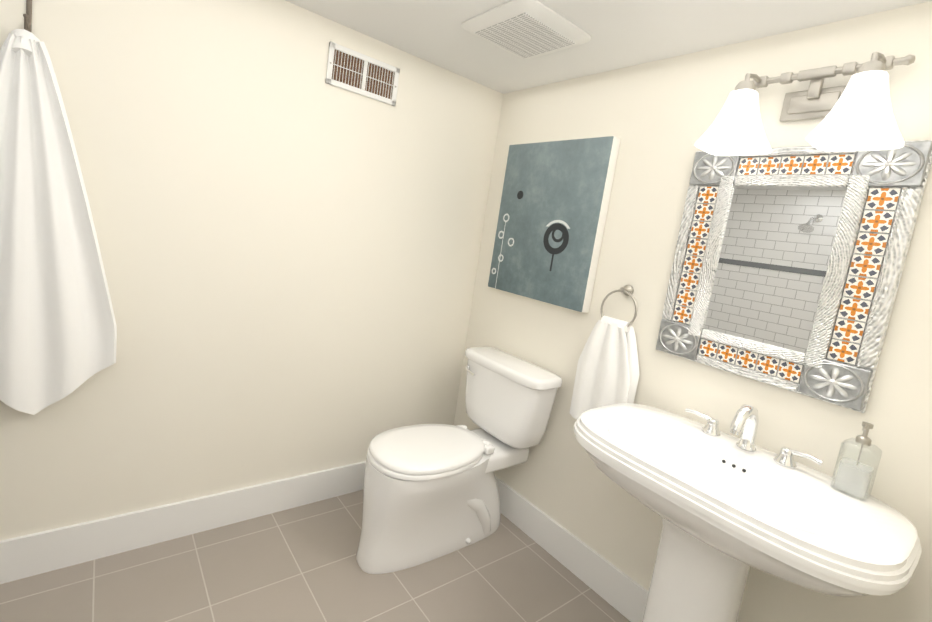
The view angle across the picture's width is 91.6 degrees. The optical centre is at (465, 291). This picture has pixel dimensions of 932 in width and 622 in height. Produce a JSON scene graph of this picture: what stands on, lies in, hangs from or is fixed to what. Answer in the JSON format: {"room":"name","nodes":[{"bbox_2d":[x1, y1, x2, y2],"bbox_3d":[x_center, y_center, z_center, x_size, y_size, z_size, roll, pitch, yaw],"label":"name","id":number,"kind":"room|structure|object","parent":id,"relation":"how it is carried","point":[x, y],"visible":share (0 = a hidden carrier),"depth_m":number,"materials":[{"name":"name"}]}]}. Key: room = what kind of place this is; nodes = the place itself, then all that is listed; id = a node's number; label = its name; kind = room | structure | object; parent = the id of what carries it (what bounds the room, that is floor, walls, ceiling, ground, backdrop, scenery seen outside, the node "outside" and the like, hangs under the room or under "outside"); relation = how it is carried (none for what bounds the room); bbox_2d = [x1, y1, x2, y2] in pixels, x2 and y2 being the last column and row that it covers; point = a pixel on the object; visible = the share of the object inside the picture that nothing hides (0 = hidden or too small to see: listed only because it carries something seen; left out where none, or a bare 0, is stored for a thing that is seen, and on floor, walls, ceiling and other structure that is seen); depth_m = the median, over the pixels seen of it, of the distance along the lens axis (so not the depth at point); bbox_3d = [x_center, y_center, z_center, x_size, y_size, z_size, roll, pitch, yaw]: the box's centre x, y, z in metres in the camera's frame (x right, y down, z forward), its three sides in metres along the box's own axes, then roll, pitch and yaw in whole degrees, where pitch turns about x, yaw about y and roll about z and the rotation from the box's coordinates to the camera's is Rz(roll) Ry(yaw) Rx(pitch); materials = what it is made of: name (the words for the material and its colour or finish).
{"room":"bathroom","nodes":[
{"label":"bathroom","id":0,"kind":"room"},
{"bbox_2d":[0,0,502,540],"bbox_3d":[-1.093,-0.070,1.657,3.050,2.100,0.100,3,9,-39],"label":"wall","id":1,"kind":"structure","parent":0,"point":[288,240],"depth_m":1.76,"materials":[{"name":"beige paint"}]},
{"bbox_2d":[0,0,116,414],"bbox_3d":[-1.289,-0.253,1.321,0.462,1.292,0.105,3,9,-39],"label":"towel","id":2,"kind":"object","parent":1,"relation":"attached to","point":[58,333],"visible":1,"depth_m":1.34,"materials":[{"name":"white fabric"}]},
{"bbox_2d":[0,461,365,583],"bbox_3d":[-0.870,0.914,2.002,2.000,0.148,0.014,3,9,-39],"label":"baseboard","id":3,"kind":"structure","parent":1,"relation":"attached to","point":[33,554],"depth_m":1.75,"materials":[{"name":"white wood"}]},
{"bbox_2d":[325,41,399,105],"bbox_3d":[-0.428,-0.910,1.910,0.320,0.160,0.010,3,9,-39],"label":"air vent","id":4,"kind":"object","parent":1,"relation":"in","point":[348,69],"visible":1,"depth_m":1.90,"materials":[{"name":"white metal"}]},
{"bbox_2d":[0,490,629,621],"bbox_3d":[-0.079,1.358,0.406,3.150,0.100,3.800,3,9,-39],"label":"floor","id":5,"kind":"structure","parent":0,"point":[298,564],"depth_m":1.69,"materials":[{"name":"tile"}]},
{"bbox_2d":[356,347,561,573],"bbox_3d":[-0.064,0.706,1.979,0.777,0.796,0.512,3,9,-39],"label":"toilet","id":6,"kind":"object","parent":5,"relation":"on","point":[430,492],"visible":1,"depth_m":1.89,"materials":[{"name":"white ceramic"}]},
{"bbox_2d":[574,403,921,621],"bbox_3d":[0.649,0.876,1.311,0.504,0.835,0.804,3,9,-39],"label":"pedestal sink","id":7,"kind":"object","parent":5,"relation":"on","point":[727,509],"visible":1,"depth_m":1.20,"materials":[{"name":"white ceramic"}]},
{"bbox_2d":[685,404,822,468],"bbox_3d":[0.815,0.400,1.327,0.158,0.143,0.370,3,9,-39],"label":"faucet","id":8,"kind":"object","parent":7,"relation":"on","point":[745,420],"visible":0.98,"depth_m":1.31,"materials":[{"name":"silver metal"}]},
{"bbox_2d":[830,422,881,500],"bbox_3d":[1.007,0.426,1.161,0.074,0.187,0.074,3,9,-39],"label":"soap dispenser","id":9,"kind":"object","parent":7,"relation":"on","point":[863,439],"visible":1,"depth_m":1.16,"materials":[{"name":"clear glass"}]},
{"bbox_2d":[285,0,931,93],"bbox_3d":[0.241,-0.801,0.134,3.150,0.100,3.800,3,9,-39],"label":"ceiling","id":10,"kind":"structure","parent":0,"point":[624,33],"depth_m":1.60,"materials":[{"name":"paint"}]},
{"bbox_2d":[462,0,590,58],"bbox_3d":[0.214,-0.931,1.644,0.360,0.025,0.360,3,9,-39],"label":"ceiling vent","id":11,"kind":"object","parent":10,"relation":"in","point":[526,29],"visible":1,"depth_m":1.58,"materials":[{"name":"white plastic"}]},
{"bbox_2d":[454,1,931,621],"bbox_3d":[1.218,0.339,1.128,0.100,2.100,3.700,3,9,-39],"label":"wall","id":12,"kind":"structure","parent":0,"point":[658,117],"depth_m":1.62,"materials":[{"name":"beige paint"}]},
{"bbox_2d":[488,136,620,312],"bbox_3d":[0.369,-0.321,2.090,0.050,0.720,0.605,3,9,-39],"label":"canvas art","id":13,"kind":"object","parent":12,"relation":"attached to","point":[554,204],"visible":1,"depth_m":2.02,"materials":[{"name":"teal fabric"}]},
{"bbox_2d":[495,476,648,621],"bbox_3d":[0.516,1.137,1.857,0.014,0.148,1.980,3,9,-39],"label":"baseboard","id":14,"kind":"structure","parent":12,"relation":"attached to","point":[611,584],"depth_m":1.91,"materials":[{"name":"white wood"}]},
{"bbox_2d":[570,285,638,418],"bbox_3d":[0.566,0.256,1.786,0.088,0.577,0.255,3,9,-39],"label":"towel ring","id":15,"kind":"object","parent":12,"relation":"attached to","point":[607,372],"visible":0.88,"depth_m":1.75,"materials":[{"name":"white fabric"}]},
{"bbox_2d":[656,140,931,412],"bbox_3d":[0.934,-0.081,1.398,0.026,0.718,0.598,3,9,-39],"label":"mirror","id":16,"kind":"object","parent":12,"relation":"attached to","point":[787,267],"visible":0.98,"depth_m":1.34,"materials":[{"name":"metal"}]},
{"bbox_2d":[694,52,914,155],"bbox_3d":[0.933,-0.522,1.263,0.230,0.240,0.474,3,9,-39],"label":"sconce","id":17,"kind":"object","parent":12,"relation":"attached to","point":[855,113],"visible":1,"depth_m":1.26,"materials":[{"name":"white glass"}]}
]}

